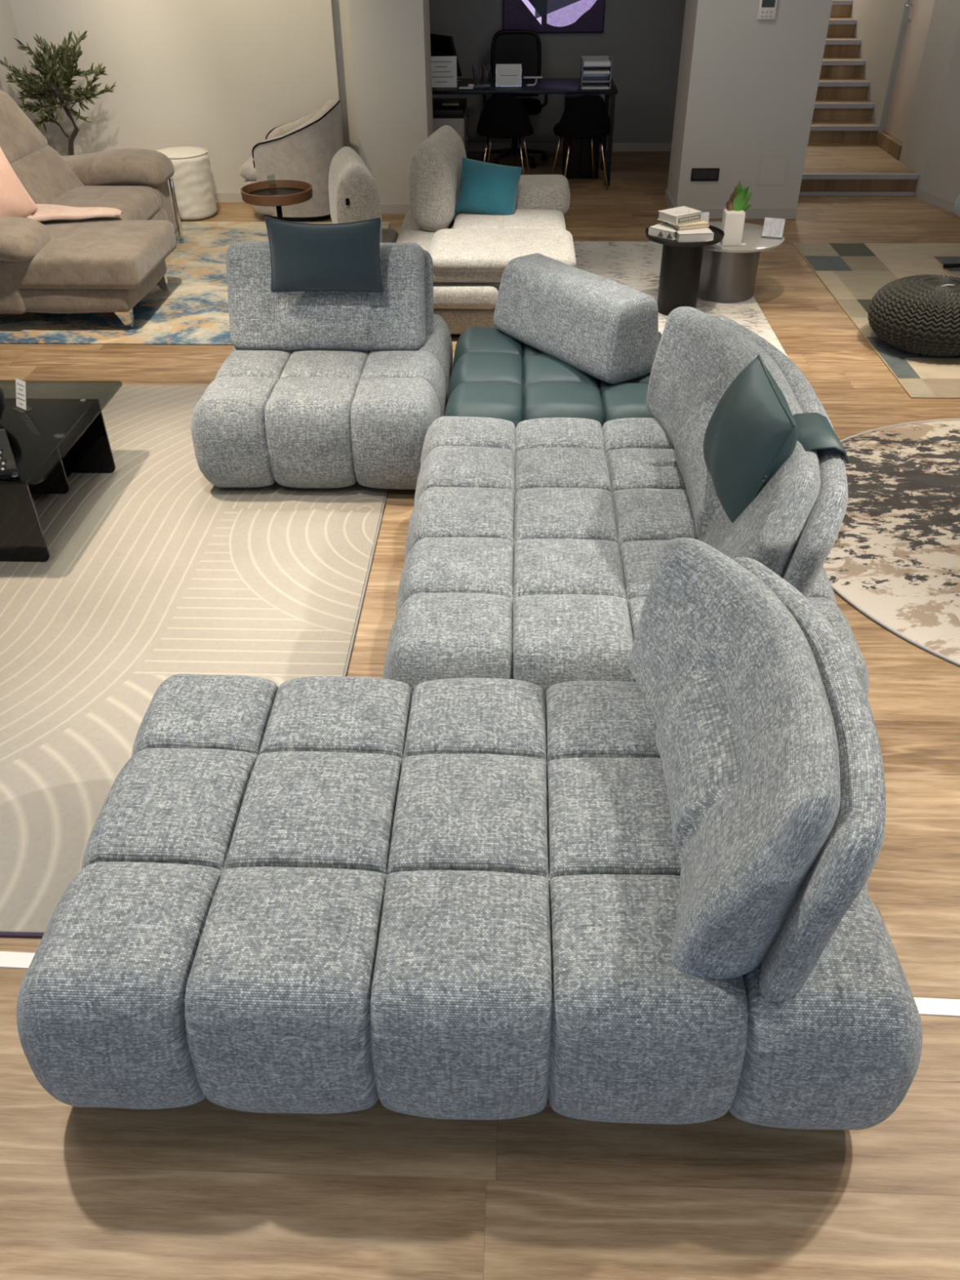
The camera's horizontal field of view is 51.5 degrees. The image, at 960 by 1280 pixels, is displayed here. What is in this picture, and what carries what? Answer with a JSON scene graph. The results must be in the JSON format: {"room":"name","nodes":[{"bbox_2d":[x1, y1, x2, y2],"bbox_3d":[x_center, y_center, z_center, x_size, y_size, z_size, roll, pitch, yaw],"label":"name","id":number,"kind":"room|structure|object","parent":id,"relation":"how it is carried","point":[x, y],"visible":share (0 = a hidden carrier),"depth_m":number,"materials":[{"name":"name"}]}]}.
{"room":"store","nodes":[
{"label":"store","id":0,"kind":"room"},
{"bbox_2d":[0,0,41,133],"bbox_3d":[-3.850,-1.025,2.497,0.150,2.800,12.950,1,37,2],"label":"wall","id":1,"kind":"structure","parent":0,"point":[14,56],"depth_m":7.54,"materials":[{"name":"grey paint"}]},
{"bbox_2d":[8,0,344,192],"bbox_3d":[-2.405,-4.839,7.565,2.590,2.800,0.170,1,37,2],"label":"wall","id":2,"kind":"structure","parent":0,"point":[217,77],"depth_m":7.74,"materials":[{"name":"grey paint"}]},
{"bbox_2d":[214,192,244,202],"bbox_3d":[-2.324,-3.693,8.307,2.440,0.075,0.012,1,37,2],"label":"baseboard","id":3,"kind":"structure","parent":2,"relation":"attached to","point":[221,197],"depth_m":8.29,"materials":[{"name":"grey paint"}]},
{"bbox_2d":[333,0,359,155],"bbox_3d":[-1.017,-4.841,7.552,0.185,2.800,0.090,1,37,2],"label":"wall","id":4,"kind":"structure","parent":0,"point":[340,7],"depth_m":7.80,"materials":[{"name":"grey paint"}]},
{"bbox_2d":[348,0,433,204],"bbox_3d":[-0.665,-4.710,7.372,0.535,2.800,0.570,1,37,2],"label":"wall","id":5,"kind":"structure","parent":0,"point":[390,39],"depth_m":7.46,"materials":[{"name":"grey paint"}]},
{"bbox_2d":[380,203,410,213],"bbox_3d":[-0.665,-3.445,7.957,0.535,0.075,0.012,1,37,2],"label":"baseboard","id":6,"kind":"structure","parent":5,"relation":"attached to","point":[386,208],"depth_m":7.95,"materials":[{"name":"grey paint"}]},
{"bbox_2d":[0,137,959,1279],"bbox_3d":[0.558,-1.179,5.033,8.650,0.060,17.500,1,37,2],"label":"floor","id":7,"kind":"structure","parent":0,"point":[205,1189],"depth_m":2.03,"materials":[{"name":"brown wood"}]},
{"bbox_2d":[0,30,115,155],"bbox_3d":[-3.143,-3.864,7.530,0.790,1.272,0.682,21,42,26],"label":"tree","id":8,"kind":"object","parent":7,"relation":"on","point":[56,82],"visible":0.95,"depth_m":7.31,"materials":[{"name":"green plant"}]},
{"bbox_2d":[155,146,217,220],"bbox_3d":[-2.309,-3.598,7.834,0.460,0.471,0.436,1,37,2],"label":"pouf","id":9,"kind":"object","parent":7,"relation":"on","point":[193,180],"visible":0.69,"depth_m":7.70,"materials":[{"name":"fabric"}]},
{"bbox_2d":[0,384,388,937],"bbox_3d":[-2.043,-0.307,3.841,3.257,0.012,3.404,1,37,2],"label":"area rug","id":10,"kind":"object","parent":7,"relation":"on","point":[154,571],"visible":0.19,"depth_m":3.57,"materials":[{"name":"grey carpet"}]},
{"bbox_2d":[0,398,115,562],"bbox_3d":[-2.260,-0.717,4.084,1.395,0.356,0.930,1,37,2],"label":"coffee table","id":11,"kind":"object","parent":10,"relation":"on","point":[51,440],"visible":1,"depth_m":4.01,"materials":[{"name":"black glass"}]},
{"bbox_2d":[0,386,5,421],"bbox_3d":[-1.996,-1.053,3.801,0.260,0.521,0.260,1,37,2],"label":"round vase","id":12,"kind":"object","parent":11,"relation":"on","point":[2,402],"visible":1,"depth_m":3.90,"materials":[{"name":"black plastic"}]},
{"bbox_2d":[0,429,18,474],"bbox_3d":[-1.750,-0.671,3.574,0.135,0.180,0.038,-4,37,-5],"label":"frame","id":13,"kind":"object","parent":11,"relation":"on","point":[7,462],"visible":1,"depth_m":3.59,"materials":[{"name":"black plastic"}]},
{"bbox_2d":[15,377,26,409],"bbox_3d":[-1.879,-0.997,4.060,0.075,0.120,0.057,24,43,29],"label":"card stand","id":14,"kind":"object","parent":11,"relation":"on","point":[20,390],"visible":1,"depth_m":4.06,"materials":[{"name":"white paper"}]},
{"bbox_2d":[17,382,25,404],"bbox_3d":[-1.874,-1.002,4.063,0.057,0.081,0.001,24,27,29],"label":"print","id":15,"kind":"object","parent":14,"relation":"on","point":[17,383],"depth_m":4.06},
{"bbox_2d":[191,241,453,489],"bbox_3d":[-0.664,-1.259,4.417,1.025,0.824,1.198,1,37,2],"label":"sofa","id":16,"kind":"object","parent":10,"relation":"on","point":[313,389],"visible":0.88,"depth_m":4.19,"materials":[{"name":"grey fabric"}]},
{"bbox_2d":[265,217,383,293],"bbox_3d":[-0.659,-1.635,4.236,0.491,0.295,0.138,2,37,3],"label":"lumbar pillow","id":17,"kind":"object","parent":16,"relation":"on","point":[343,256],"visible":1,"depth_m":4.19,"materials":[{"name":"fabric"}]},
{"bbox_2d":[0,221,390,345],"bbox_3d":[-2.168,-2.483,6.746,2.850,0.010,2.630,1,37,2],"label":"patterned rug","id":18,"kind":"object","parent":7,"relation":"on","point":[193,310],"visible":0.39,"depth_m":6.08,"materials":[{"name":"blue carpet"}]},
{"bbox_2d":[0,89,183,328],"bbox_3d":[-2.653,-2.799,6.278,1.506,1.064,2.080,1,37,2],"label":"sofa","id":19,"kind":"object","parent":18,"relation":"on","point":[99,264],"visible":0.93,"depth_m":5.96,"materials":[{"name":"brown fabric"}]},
{"bbox_2d":[0,146,38,217],"bbox_3d":[-2.845,-2.546,5.746,0.207,0.624,0.626,30,46,34],"label":"cushion","id":20,"kind":"object","parent":19,"relation":"on","point":[15,201],"visible":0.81,"depth_m":5.78,"materials":[{"name":"fabric"}]},
{"bbox_2d":[26,204,122,222],"bbox_3d":[-2.552,-2.624,6.113,0.680,0.065,0.380,-5,37,-6],"label":"throw blanket","id":21,"kind":"object","parent":19,"relation":"on","point":[45,212],"visible":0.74,"depth_m":6.08,"materials":[{"name":"fabric"}]},
{"bbox_2d":[0,219,176,288],"bbox_3d":[-2.574,-2.323,5.941,1.306,0.216,0.826,1,37,2],"label":"cushion","id":22,"kind":"object","parent":19,"relation":"on","point":[76,254],"depth_m":5.65,"materials":[{"name":"beige fabric"}]},
{"bbox_2d":[49,186,159,220],"bbox_3d":[-2.624,-2.807,6.553,0.844,0.231,0.742,1,37,2],"label":"seat cushion","id":23,"kind":"object","parent":19,"relation":"on","point":[135,202],"depth_m":6.48,"materials":[{"name":"fabric"}]},
{"bbox_2d":[240,179,312,220],"bbox_3d":[-1.327,-2.748,6.654,0.464,0.512,0.464,1,37,2],"label":"tray table","id":24,"kind":"object","parent":18,"relation":"on","point":[277,193],"visible":0.83,"depth_m":6.57,"materials":[{"name":"brown wood"}]},
{"bbox_2d":[240,179,312,206],"bbox_3d":[-1.328,-2.927,6.519,0.464,0.064,0.464,1,37,2],"label":"tray","id":25,"kind":"object","parent":24,"relation":"on","point":[277,193],"depth_m":6.56,"materials":[{"name":"brown wood"}]},
{"bbox_2d":[239,99,342,222],"bbox_3d":[-1.449,-3.730,7.723,0.785,0.802,0.699,1,37,2],"label":"armchair","id":26,"kind":"object","parent":7,"relation":"on","point":[304,149],"visible":0.84,"depth_m":7.47,"materials":[{"name":"grey fabric"}]},
{"bbox_2d":[239,155,257,180],"bbox_3d":[-1.511,-3.694,7.753,0.660,0.160,0.530,1,37,2],"label":"seat cushion","id":27,"kind":"object","parent":26,"relation":"on","point":[248,170],"depth_m":7.56,"materials":[{"name":"beige fabric"}]},
{"bbox_2d":[382,228,398,242],"bbox_3d":[-0.746,-2.271,6.129,0.443,0.333,0.773,1,37,2],"label":"seat","id":28,"kind":"object","parent":7,"relation":"on","point":[388,235],"visible":0.04,"depth_m":6.19,"materials":[{"name":"grey fabric"}]},
{"bbox_2d":[328,146,382,242],"bbox_3d":[-0.751,-2.620,5.946,0.265,0.510,0.606,-8,37,-9],"label":"cushion","id":29,"kind":"object","parent":28,"relation":"on","point":[353,193],"visible":0.64,"depth_m":5.69,"materials":[{"name":"grey fabric"}]},
{"bbox_2d":[432,97,469,158],"bbox_3d":[-0.422,-4.382,8.765,0.650,0.600,0.620,1,37,2],"label":"drawer pedestal","id":30,"kind":"object","parent":7,"relation":"on","point":[455,117],"visible":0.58,"depth_m":8.41,"materials":[{"name":"grey wood"}]},
{"bbox_2d":[442,100,459,105],"bbox_3d":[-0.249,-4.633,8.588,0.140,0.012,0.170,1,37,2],"label":"handle","id":31,"kind":"object","parent":30,"relation":"on","point":[445,102],"visible":1,"depth_m":8.56,"materials":[{"name":"beige"}]},
{"bbox_2d":[16,537,922,1129],"bbox_3d":[-0.019,0.385,2.208,1.748,0.834,1.093,1,37,2],"label":"sofa","id":32,"kind":"object","parent":7,"relation":"on","point":[646,900],"visible":1,"depth_m":1.93,"materials":[{"name":"grey fabric"}]},
{"bbox_2d":[0,951,959,1016],"bbox_3d":[-0.336,0.796,2.357,5.800,0.003,0.046,2,37,3],"label":"trim","id":33,"kind":"structure","parent":7,"relation":"on","point":[935,1006],"depth_m":2.29,"materials":[{"name":"white"}]},
{"bbox_2d":[395,174,576,333],"bbox_3d":[0.021,-2.364,6.044,1.059,0.575,1.463,1,37,2],"label":"sofa","id":34,"kind":"object","parent":7,"relation":"on","point":[470,256],"visible":0.62,"depth_m":5.63,"materials":[{"name":"beige fabric"}]},
{"bbox_2d":[408,124,466,231],"bbox_3d":[-0.255,-2.855,6.153,0.268,0.510,0.604,6,37,8],"label":"cushion","id":35,"kind":"object","parent":34,"relation":"on","point":[436,164],"visible":0.91,"depth_m":5.95,"materials":[{"name":"grey fabric"}]},
{"bbox_2d":[454,157,522,215],"bbox_3d":[0.051,-2.754,6.089,0.406,0.336,0.173,3,37,5],"label":"cushion","id":36,"kind":"object","parent":34,"relation":"on","point":[485,188],"visible":0.98,"depth_m":6.04,"materials":[{"name":"fabric"}]},
{"bbox_2d":[428,228,576,271],"bbox_3d":[0.124,-2.213,5.649,0.818,0.093,0.626,1,37,2],"label":"seat cushion","id":37,"kind":"object","parent":34,"relation":"on","point":[451,250],"depth_m":5.54,"materials":[{"name":"beige fabric"}]},
{"bbox_2d":[476,94,533,174],"bbox_3d":[0.218,-4.275,8.512,0.487,0.726,0.484,5,37,7],"label":"velvet chair","id":38,"kind":"object","parent":7,"relation":"on","point":[502,116],"visible":0.97,"depth_m":8.25,"materials":[{"name":"black fabric"}]},
{"bbox_2d":[481,29,547,168],"bbox_3d":[0.325,-4.970,9.150,0.670,1.067,0.607,1,37,2],"label":"office chair","id":39,"kind":"object","parent":7,"relation":"on","point":[508,46],"visible":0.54,"depth_m":9.09,"materials":[{"name":"black plastic"}]},
{"bbox_2d":[431,78,617,186],"bbox_3d":[0.229,-4.464,8.750,1.850,0.740,0.680,1,37,2],"label":"office desk","id":40,"kind":"object","parent":7,"relation":"on","point":[543,86],"visible":0.48,"depth_m":8.37,"materials":[{"name":"black laminate"}]},
{"bbox_2d":[431,55,457,88],"bbox_3d":[-0.322,-4.734,8.306,0.260,0.233,0.056,0,37,0],"label":"sign","id":41,"kind":"object","parent":40,"relation":"on","point":[443,68],"visible":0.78,"depth_m":8.31,"materials":[{"name":"white paper"}]},
{"bbox_2d":[431,61,453,82],"bbox_3d":[-0.322,-4.741,8.310,0.198,0.151,0.002,0,29,0],"label":"print","id":42,"kind":"object","parent":41,"relation":"attached to","point":[431,61],"depth_m":8.31},
{"bbox_2d":[430,33,462,82],"bbox_3d":[-0.319,-5.002,8.555,0.218,0.364,0.520,-25,43,-29],"label":"monitor","id":43,"kind":"object","parent":40,"relation":"on","point":[441,45],"visible":0.3,"depth_m":8.39,"materials":[{"name":"black plastic"}]},
{"bbox_2d":[458,86,473,88],"bbox_3d":[-0.117,-4.629,8.347,0.120,0.012,0.050,1,37,2],"label":"notepad","id":44,"kind":"object","parent":40,"relation":"on","point":[460,87],"visible":1,"depth_m":8.33,"materials":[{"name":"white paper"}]},
{"bbox_2d":[496,64,521,85],"bbox_3d":[0.240,-4.734,8.352,0.215,0.169,0.050,1,37,2],"label":"sign","id":45,"kind":"object","parent":40,"relation":"on","point":[506,74],"visible":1,"depth_m":8.35,"materials":[{"name":"white paper"}]},
{"bbox_2d":[523,75,542,85],"bbox_3d":[0.448,-4.732,8.434,0.160,0.055,0.147,1,37,2],"label":"gadget","id":46,"kind":"object","parent":40,"relation":"on","point":[524,77],"visible":1,"depth_m":8.44,"materials":[{"name":"white plastic"}]},
{"bbox_2d":[579,56,612,88],"bbox_3d":[0.965,-4.735,8.311,0.240,0.210,0.265,1,37,2],"label":"tray","id":47,"kind":"object","parent":40,"relation":"on","point":[595,71],"visible":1,"depth_m":8.28,"materials":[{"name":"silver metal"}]},
{"bbox_2d":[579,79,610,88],"bbox_3d":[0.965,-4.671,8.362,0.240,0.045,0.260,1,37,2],"label":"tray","id":48,"kind":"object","parent":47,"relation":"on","point":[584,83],"depth_m":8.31,"materials":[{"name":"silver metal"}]},
{"bbox_2d":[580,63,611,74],"bbox_3d":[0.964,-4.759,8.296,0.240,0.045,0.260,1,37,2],"label":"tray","id":49,"kind":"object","parent":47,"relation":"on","point":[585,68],"depth_m":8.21,"materials":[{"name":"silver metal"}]},
{"bbox_2d":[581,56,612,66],"bbox_3d":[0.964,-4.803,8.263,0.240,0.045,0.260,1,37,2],"label":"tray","id":50,"kind":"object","parent":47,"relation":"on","point":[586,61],"depth_m":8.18,"materials":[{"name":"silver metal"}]},
{"bbox_3d":[0.017,-4.715,8.408,0.140,0.075,0.070,1,37,2],"label":"pen holder","id":51,"kind":"object","parent":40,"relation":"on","visible":0},
{"bbox_2d":[471,65,475,85],"bbox_3d":[-0.049,-4.751,8.383,0.036,0.152,0.009,11,38,15],"label":"pen","id":52,"kind":"object","parent":51,"relation":"in","point":[472,65],"visible":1,"depth_m":8.38,"materials":[{"name":"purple plastic"}]},
{"bbox_2d":[473,63,477,85],"bbox_3d":[-0.039,-4.757,8.381,0.034,0.164,0.009,-12,38,-14],"label":"pen","id":53,"kind":"object","parent":51,"relation":"in","point":[473,64],"visible":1,"depth_m":8.38,"materials":[{"name":"grey"}]},
{"bbox_2d":[475,66,478,85],"bbox_3d":[-0.025,-4.744,8.376,0.022,0.149,0.009,-29,45,-33],"label":"pen","id":54,"kind":"object","parent":51,"relation":"in","point":[476,66],"visible":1,"depth_m":8.37,"materials":[{"name":"purple plastic"}]},
{"bbox_2d":[482,65,484,85],"bbox_3d":[0.027,-4.749,8.378,0.012,0.153,0.010,-14,39,-18],"label":"pen","id":55,"kind":"object","parent":51,"relation":"in","point":[482,65],"visible":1,"depth_m":8.39,"materials":[{"name":"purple plastic"}]},
{"bbox_2d":[444,326,662,427],"bbox_3d":[0.484,-1.054,4.476,1.261,0.409,1.063,1,37,2],"label":"seat","id":56,"kind":"object","parent":7,"relation":"on","point":[495,374],"visible":0.32,"depth_m":4.16,"materials":[{"name":"teal leather"}]},
{"bbox_2d":[493,253,658,384],"bbox_3d":[0.412,-1.437,4.398,0.311,0.339,0.850,-23,42,-27],"label":"sofa backrest","id":57,"kind":"object","parent":56,"relation":"on","point":[603,328],"visible":0.99,"depth_m":4.22,"materials":[{"name":"grey fabric"}]},
{"bbox_2d":[551,94,610,190],"bbox_3d":[0.858,-4.253,8.475,0.487,0.726,0.484,-8,37,-9],"label":"velvet chair","id":58,"kind":"object","parent":7,"relation":"on","point":[586,116],"visible":0.99,"depth_m":8.21,"materials":[{"name":"black fabric"}]},
{"bbox_2d":[561,93,600,178],"bbox_3d":[0.903,-4.476,8.858,0.310,0.620,0.366,1,37,2],"label":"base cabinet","id":59,"kind":"object","parent":7,"relation":"on","point":[580,160],"visible":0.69,"depth_m":8.80,"materials":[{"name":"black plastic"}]},
{"bbox_2d":[382,306,869,698],"bbox_3d":[0.421,-0.424,3.283,1.353,0.834,1.678,1,37,2],"label":"module","id":60,"kind":"object","parent":7,"relation":"on","point":[533,548],"visible":0.64,"depth_m":3.08,"materials":[{"name":"grey fabric"}]},
{"bbox_2d":[702,354,848,523],"bbox_3d":[0.847,-0.584,2.915,0.340,0.330,0.505,1,37,2],"label":"cushion","id":61,"kind":"object","parent":60,"relation":"on","point":[753,430],"visible":0.93,"depth_m":2.78,"materials":[{"name":"teal leather"}]},
{"bbox_2d":[573,241,787,356],"bbox_3d":[1.003,-2.118,6.223,1.433,0.008,2.640,1,37,2],"label":"rug","id":62,"kind":"object","parent":7,"relation":"on","point":[636,265],"visible":0.09,"depth_m":6.67,"materials":[{"name":"grey carpet"}]},
{"bbox_2d":[644,222,724,315],"bbox_3d":[1.193,-2.193,5.933,0.456,0.457,0.456,1,37,2],"label":"round side table","id":63,"kind":"object","parent":62,"relation":"on","point":[681,262],"visible":0.62,"depth_m":5.85,"materials":[{"name":"black metal"}]},
{"bbox_2d":[648,222,678,240],"bbox_3d":[1.085,-2.370,5.779,0.170,0.045,0.131,28,45,33],"label":"book","id":64,"kind":"object","parent":63,"relation":"on","point":[662,230],"visible":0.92,"depth_m":5.75,"materials":[{"name":"white paper"}]},
{"bbox_2d":[657,231,671,239],"bbox_3d":[1.064,-2.330,5.723,0.100,0.032,0.001,28,45,33],"label":"print","id":65,"kind":"object","parent":64,"relation":"on","point":[660,234],"depth_m":5.72},
{"bbox_2d":[644,222,724,247],"bbox_3d":[1.191,-2.365,5.804,0.456,0.027,0.456,1,37,2],"label":"tray","id":66,"kind":"object","parent":63,"relation":"on","point":[718,235],"depth_m":5.68,"materials":[{"name":"black metal"}]},
{"bbox_2d":[675,227,714,242],"bbox_3d":[1.223,-2.332,5.727,0.200,0.045,0.150,-4,37,-5],"label":"book","id":67,"kind":"object","parent":63,"relation":"on","point":[704,234],"visible":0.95,"depth_m":5.67,"materials":[{"name":"white paper"}]},
{"bbox_2d":[668,219,709,230],"bbox_3d":[1.211,-2.414,5.779,0.190,0.022,0.140,-11,38,-14],"label":"book","id":68,"kind":"object","parent":67,"relation":"on","point":[702,224],"visible":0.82,"depth_m":5.73,"materials":[{"name":"beige paper"}]},
{"bbox_2d":[657,205,702,225],"bbox_3d":[1.163,-2.467,5.790,0.200,0.049,0.162,-22,42,-26],"label":"book","id":69,"kind":"object","parent":68,"relation":"on","point":[682,215],"visible":1,"depth_m":5.75,"materials":[{"name":"white paper"}]},
{"bbox_2d":[697,221,784,302],"bbox_3d":[1.540,-2.344,6.217,0.644,0.353,0.644,1,37,2],"label":"round coffee table","id":70,"kind":"object","parent":62,"relation":"on","point":[728,273],"visible":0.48,"depth_m":6.09,"materials":[{"name":"grey metal"}]},
{"bbox_2d":[702,212,709,222],"bbox_3d":[1.371,-2.588,6.160,0.100,0.108,0.050,-5,37,-6],"label":"sign","id":71,"kind":"object","parent":70,"relation":"on","point":[705,215],"visible":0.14,"depth_m":6.15,"materials":[{"name":"white paper"}]},
{"bbox_2d":[720,180,751,245],"bbox_3d":[1.515,-2.513,5.860,0.153,0.344,0.110,1,37,2],"label":"vase","id":72,"kind":"object","parent":70,"relation":"on","point":[733,217],"visible":0.99,"depth_m":5.84,"materials":[{"name":"white ceramic"}]},
{"bbox_2d":[761,217,785,238],"bbox_3d":[1.772,-2.488,6.018,0.125,0.112,0.051,12,39,16],"label":"sign","id":73,"kind":"object","parent":70,"relation":"on","point":[772,227],"visible":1,"depth_m":6.02,"materials":[{"name":"white paper"}]},
{"bbox_2d":[799,0,919,195],"bbox_3d":[3.127,-5.556,9.577,1.139,1.454,4.182,1,37,2],"label":"staircase","id":74,"kind":"structure","parent":7,"relation":"on","point":[843,157],"depth_m":9.22,"materials":[{"name":"brown wood"}]},
{"bbox_2d":[792,243,959,399],"bbox_3d":[2.974,-2.032,6.084,1.515,0.009,2.755,1,37,2],"label":"rug","id":75,"kind":"object","parent":7,"relation":"on","point":[852,273],"visible":0.72,"depth_m":6.54,"materials":[{"name":"carpet"}]},
{"bbox_2d":[867,274,959,356],"bbox_3d":[2.519,-1.813,5.503,0.702,0.340,0.703,5,37,7],"label":"knitted pouf","id":76,"kind":"object","parent":75,"relation":"on","point":[918,314],"visible":1,"depth_m":5.33,"materials":[{"name":"black fabric"}]},
{"bbox_2d":[942,194,959,268],"bbox_3d":[3.368,-2.716,6.257,0.680,0.870,0.600,1,37,2],"label":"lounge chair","id":77,"kind":"object","parent":75,"relation":"on","point":[948,265],"visible":1,"depth_m":6.38,"materials":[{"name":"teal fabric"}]},
{"bbox_2d":[822,418,959,666],"bbox_3d":[2.335,-0.400,3.913,2.203,0.012,2.203,1,37,2],"label":"round rug","id":78,"kind":"object","parent":7,"relation":"on","point":[894,557],"visible":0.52,"depth_m":3.93,"materials":[{"name":"beige carpet"}]},
{"bbox_2d":[429,0,685,142],"bbox_3d":[0.167,-6.012,9.099,4.755,2.800,0.130,1,37,2],"label":"wall","id":79,"kind":"structure","parent":0,"point":[642,38],"depth_m":9.37,"materials":[{"name":"grey paint"}]},
{"bbox_2d":[502,0,604,33],"bbox_3d":[0.674,-5.854,9.074,0.930,0.550,0.062,1,37,2],"label":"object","id":80,"kind":"object","parent":79,"relation":"attached to","point":[541,16],"visible":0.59,"depth_m":9.13,"materials":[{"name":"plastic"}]},
{"bbox_2d":[466,142,671,151],"bbox_3d":[0.172,-4.879,9.858,4.450,0.075,0.012,1,37,2],"label":"baseboard","id":81,"kind":"structure","parent":79,"relation":"attached to","point":[472,147],"depth_m":9.83,"materials":[{"name":"grey paint"}]},
{"bbox_2d":[666,0,832,208],"bbox_3d":[1.997,-4.606,7.202,0.930,2.800,0.620,1,37,2],"label":"wall","id":82,"kind":"structure","parent":0,"point":[748,86],"depth_m":7.30,"materials":[{"name":"grey paint"}]},
{"bbox_2d":[664,189,675,208],"bbox_3d":[1.535,-3.523,8.034,0.012,0.075,0.620,1,37,2],"label":"baseboard","id":83,"kind":"structure","parent":82,"relation":"attached to","point":[668,198],"depth_m":8.07,"materials":[{"name":"grey paint"}]},
{"bbox_2d":[690,168,719,181],"bbox_3d":[1.717,-3.555,7.605,0.210,0.087,0.015,1,37,2],"label":"wall socket","id":84,"kind":"object","parent":82,"relation":"attached to","point":[697,174],"visible":1,"depth_m":7.60,"materials":[{"name":"black plastic"}]},
{"bbox_2d":[693,208,796,218],"bbox_3d":[1.996,-3.326,7.766,0.930,0.075,0.012,1,37,2],"label":"baseboard","id":85,"kind":"structure","parent":82,"relation":"attached to","point":[714,213],"depth_m":7.75,"materials":[{"name":"grey paint"}]},
{"bbox_2d":[756,0,777,19],"bbox_3d":[2.005,-4.436,6.925,0.124,0.210,0.024,1,37,2],"label":"thermostat","id":86,"kind":"object","parent":82,"relation":"attached to","point":[766,8],"visible":1,"depth_m":6.94,"materials":[{"name":"white plastic"}]},
{"bbox_2d":[756,155,789,185],"bbox_3d":[2.228,-3.571,7.577,0.208,0.208,0.004,1,37,2],"label":"access panel","id":87,"kind":"object","parent":82,"relation":"attached to","point":[772,169],"visible":1,"depth_m":7.58,"materials":[{"name":"grey paint"}]},
{"bbox_2d":[849,0,959,197],"bbox_3d":[3.768,-6.061,9.121,0.150,2.800,4.280,1,37,2],"label":"wall","id":88,"kind":"structure","parent":0,"point":[944,22],"depth_m":8.36,"materials":[{"name":"grey paint"}]},
{"bbox_2d":[875,130,902,159],"bbox_3d":[3.671,-4.432,8.916,0.050,0.112,0.690,1,37,2],"label":"trim","id":89,"kind":"structure","parent":88,"relation":"attached to","point":[893,147],"depth_m":8.88,"materials":[{"name":"brown wood"}]},
{"bbox_2d":[920,24,959,201],"bbox_3d":[4.173,-2.998,5.030,0.220,2.800,6.049,-5,37,-7],"label":"wall","id":90,"kind":"structure","parent":0,"point":[941,175],"depth_m":7.83,"materials":[{"name":"grey paint"}]},
{"bbox_2d":[916,188,956,213],"bbox_3d":[3.695,-3.529,8.017,0.013,0.075,0.542,-10,38,-13],"label":"baseboard","id":91,"kind":"structure","parent":90,"relation":"attached to","point":[942,202],"depth_m":8.03,"materials":[{"name":"grey paint"}]},
{"bbox_3d":[3.720,-6.271,7.534,0.150,0.560,0.690,1,37,2],"label":"wall","id":92,"kind":"structure","parent":0,"visible":0},
{"bbox_2d":[878,0,934,142],"bbox_3d":[3.668,-5.271,8.305,0.113,1.964,0.660,1,37,2],"label":"door","id":93,"kind":"structure","parent":92,"relation":"in","point":[917,14],"depth_m":8.62,"materials":[{"name":"beige wood"}]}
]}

